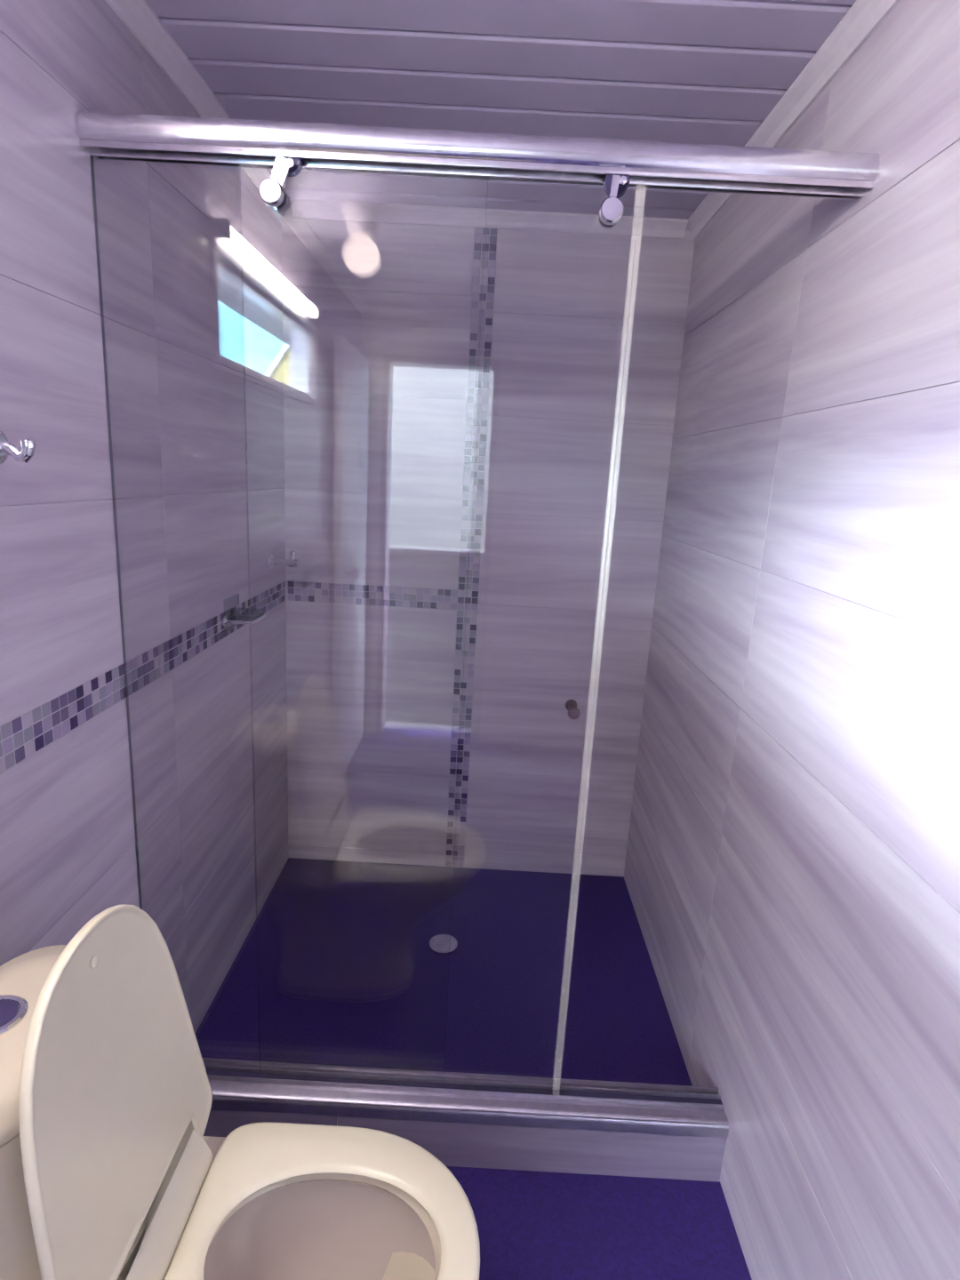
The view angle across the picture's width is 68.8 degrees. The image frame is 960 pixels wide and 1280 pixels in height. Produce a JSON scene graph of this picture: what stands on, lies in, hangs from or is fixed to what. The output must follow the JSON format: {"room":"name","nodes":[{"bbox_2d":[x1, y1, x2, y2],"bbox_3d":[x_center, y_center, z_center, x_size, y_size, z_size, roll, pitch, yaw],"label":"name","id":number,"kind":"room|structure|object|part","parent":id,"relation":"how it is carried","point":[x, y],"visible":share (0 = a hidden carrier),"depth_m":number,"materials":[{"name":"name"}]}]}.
{"room":"bathroom","nodes":[
{"label":"bathroom","id":0,"kind":"room"},
{"bbox_2d":[0,0,288,1033],"bbox_3d":[-0.712,0.184,0.576,0.077,2.400,3.594,3,13,0],"label":"wall","id":1,"kind":"structure","parent":0,"point":[143,736],"depth_m":1.29,"materials":[{"name":"tile"}]},
{"bbox_2d":[0,429,36,464],"bbox_3d":[-0.618,-0.256,0.929,0.058,0.052,0.052,3,13,0],"label":"robe hook","id":2,"kind":"object","parent":1,"relation":"attached to","point":[28,445],"visible":1,"depth_m":0.93,"materials":[{"name":"silver metal"}]},
{"bbox_2d":[105,0,291,216],"bbox_3d":[-0.598,-0.878,0.396,0.034,0.040,3.454,3,13,0],"label":"trim","id":3,"kind":"structure","parent":1,"relation":"attached to","point":[138,16],"depth_m":1.32,"materials":[{"name":"white plastic"}]},
{"bbox_2d":[221,593,266,630],"bbox_3d":[-0.613,-0.070,1.843,0.082,0.085,0.138,3,13,0],"label":"soap dish","id":4,"kind":"object","parent":1,"relation":"attached to","point":[239,612],"visible":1,"depth_m":1.81,"materials":[{"name":"silver metal"}]},
{"bbox_2d":[267,551,299,569],"bbox_3d":[-0.600,-0.243,2.151,0.088,0.063,0.052,3,13,0],"label":"tap","id":5,"kind":"object","parent":1,"relation":"attached to","point":[272,561],"visible":1,"depth_m":2.14,"materials":[{"name":"silver metal"}]},
{"bbox_3d":[-0.595,-0.238,2.153,0.078,0.026,0.026,3,13,0],"label":"spout","id":6,"kind":"part","parent":5,"relation":"part of","materials":[{"name":"silver metal"}]},
{"bbox_3d":[-0.573,-0.259,2.147,0.018,0.027,0.018,3,13,0],"label":"tap handle","id":7,"kind":"part","parent":5,"relation":"part of","materials":[{"name":"silver metal"}]},
{"bbox_2d":[75,111,879,199],"bbox_3d":[-0.005,-0.755,1.095,1.224,0.050,0.055,3,13,0],"label":"shower rail","id":8,"kind":"object","parent":1,"relation":"attached to","point":[108,136],"visible":1,"depth_m":1.07,"materials":[{"name":"metal"}]},
{"bbox_2d":[258,154,629,1093],"bbox_3d":[-0.103,0.095,1.287,0.634,1.741,0.057,3,13,0],"label":"door","id":9,"kind":"structure","parent":8,"relation":"hanging from","point":[271,191],"depth_m":1.08,"materials":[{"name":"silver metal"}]},
{"bbox_3d":[-0.322,-0.693,1.089,0.037,0.037,0.024,3,13,0],"label":"hanger knob","id":10,"kind":"part","parent":9,"relation":"part of","materials":[{"name":"silver metal"}]},
{"bbox_3d":[-0.322,-0.699,1.112,0.032,0.032,0.008,3,13,0],"label":"hanger knob","id":11,"kind":"part","parent":9,"relation":"part of","materials":[{"name":"silver metal"}]},
{"bbox_3d":[-0.110,0.106,1.289,0.621,1.713,0.008,3,13,0],"label":"glass","id":12,"kind":"part","parent":9,"relation":"part of","materials":[{"name":"clear glass"}]},
{"bbox_3d":[0.170,0.123,1.305,0.023,0.023,0.024,3,13,0],"label":"door knob","id":13,"kind":"part","parent":9,"relation":"part of","materials":[{"name":"grey metal"}]},
{"bbox_3d":[0.170,0.131,1.274,0.023,0.023,0.024,3,13,0],"label":"door knob","id":14,"kind":"part","parent":9,"relation":"part of","materials":[{"name":"silver metal"}]},
{"bbox_3d":[0.203,-0.669,1.110,0.032,0.032,0.008,3,13,0],"label":"hanger knob","id":15,"kind":"part","parent":9,"relation":"part of","materials":[{"name":"silver metal"}]},
{"bbox_3d":[0.203,-0.664,1.087,0.037,0.037,0.024,3,13,0],"label":"hanger knob","id":16,"kind":"part","parent":9,"relation":"part of","materials":[{"name":"silver metal"}]},
{"bbox_2d":[195,857,692,1086],"bbox_3d":[-0.098,0.993,2.131,1.510,0.120,1.196,3,13,0],"label":"floor","id":17,"kind":"structure","parent":0,"point":[338,965],"depth_m":1.99,"materials":[{"name":"tile"}]},
{"bbox_2d":[429,934,457,952],"bbox_3d":[-0.112,0.926,2.143,0.086,0.004,0.086,3,13,0],"label":"floor drain","id":18,"kind":"object","parent":17,"relation":"on","point":[440,943],"visible":1,"depth_m":2.14,"materials":[{"name":"metal"}]},
{"bbox_2d":[281,207,695,876],"bbox_3d":[-0.031,-0.206,2.390,1.510,2.400,0.142,3,13,0],"label":"wall","id":19,"kind":"structure","parent":0,"point":[580,342],"depth_m":2.28,"materials":[{"name":"tile"}]},
{"bbox_2d":[289,198,687,238],"bbox_3d":[0.025,-1.236,2.057,1.158,0.040,0.034,3,13,0],"label":"trim","id":20,"kind":"structure","parent":19,"relation":"attached to","point":[300,208],"depth_m":2.06,"materials":[{"name":"white plastic"}]},
{"bbox_2d":[145,0,856,219],"bbox_3d":[0.002,-0.923,0.376,1.510,0.120,3.734,3,13,0],"label":"ceiling","id":21,"kind":"structure","parent":0,"point":[711,72],"depth_m":1.33,"materials":[{"name":"white plastic"}]},
{"bbox_2d":[446,1166,751,1279],"bbox_3d":[-0.130,1.446,0.298,1.510,0.120,2.494,3,13,0],"label":"floor","id":22,"kind":"structure","parent":0,"point":[532,1225],"depth_m":1.38,"materials":[{"name":"tile"}]},
{"bbox_2d":[0,904,479,1279],"bbox_3d":[-0.344,0.773,0.915,0.693,0.883,0.372,3,13,0],"label":"toilet","id":23,"kind":"object","parent":22,"relation":"on","point":[109,1171],"visible":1,"depth_m":0.92,"materials":[{"name":"beige ceramic"}]},
{"bbox_3d":[-0.583,0.450,0.839,0.052,0.006,0.052,3,13,0],"label":"button plate","id":24,"kind":"part","parent":23,"relation":"part of","materials":[{"name":"metal"}]},
{"bbox_3d":[-0.584,0.661,0.896,0.194,0.315,0.300,3,13,0],"label":"tank","id":25,"kind":"part","parent":23,"relation":"part of","materials":[{"name":"beige ceramic"}]},
{"bbox_3d":[-0.574,0.480,0.854,0.202,0.059,0.308,3,13,0],"label":"tank","id":26,"kind":"part","parent":23,"relation":"part of","materials":[{"name":"beige ceramic"}]},
{"bbox_3d":[-0.443,0.556,0.865,0.077,0.448,0.372,3,13,0],"label":"lid","id":27,"kind":"part","parent":23,"relation":"part of","materials":[{"name":"beige plastic"}]},
{"bbox_2d":[203,1181,435,1279],"bbox_3d":[-0.222,0.973,0.964,0.340,0.245,0.268,3,13,0],"label":"toilet bowl","id":28,"kind":"object","parent":23,"relation":"in","point":[304,1230],"depth_m":1.05,"materials":[{"name":"ceramic"}]},
{"bbox_3d":[-0.199,0.810,0.925,0.398,0.022,0.362,3,13,0],"label":"seat","id":29,"kind":"part","parent":23,"relation":"part of","materials":[{"name":"beige plastic"}]},
{"bbox_3d":[-0.342,1.009,0.974,0.634,0.397,0.346,3,13,0],"label":"bowl","id":30,"kind":"part","parent":23,"relation":"part of","materials":[{"name":"beige ceramic"}]},
{"bbox_2d":[624,0,959,1279],"bbox_3d":[0.622,0.258,0.571,0.142,2.400,3.594,3,13,0],"label":"wall","id":31,"kind":"structure","parent":0,"point":[792,870],"depth_m":1.14,"materials":[{"name":"tile"}]},
{"bbox_2d":[203,1108,727,1182],"bbox_3d":[-0.105,1.075,1.514,1.226,0.248,0.084,3,13,0],"label":"shower curb","id":32,"kind":"object","parent":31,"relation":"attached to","point":[454,1144],"depth_m":1.46,"materials":[{"name":"tile"}]},
{"bbox_2d":[202,1057,728,1138],"bbox_3d":[-0.099,0.962,1.482,1.224,0.047,0.080,3,13,0],"label":"track","id":33,"kind":"object","parent":32,"relation":"attached to","point":[236,1084],"visible":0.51,"depth_m":1.47,"materials":[{"name":"metal"}]},
{"bbox_2d":[686,0,900,239],"bbox_3d":[0.592,-0.812,0.392,0.034,0.040,3.454,3,13,0],"label":"trim","id":34,"kind":"structure","parent":31,"relation":"attached to","point":[863,17],"depth_m":1.27,"materials":[{"name":"white plastic"}]}
]}

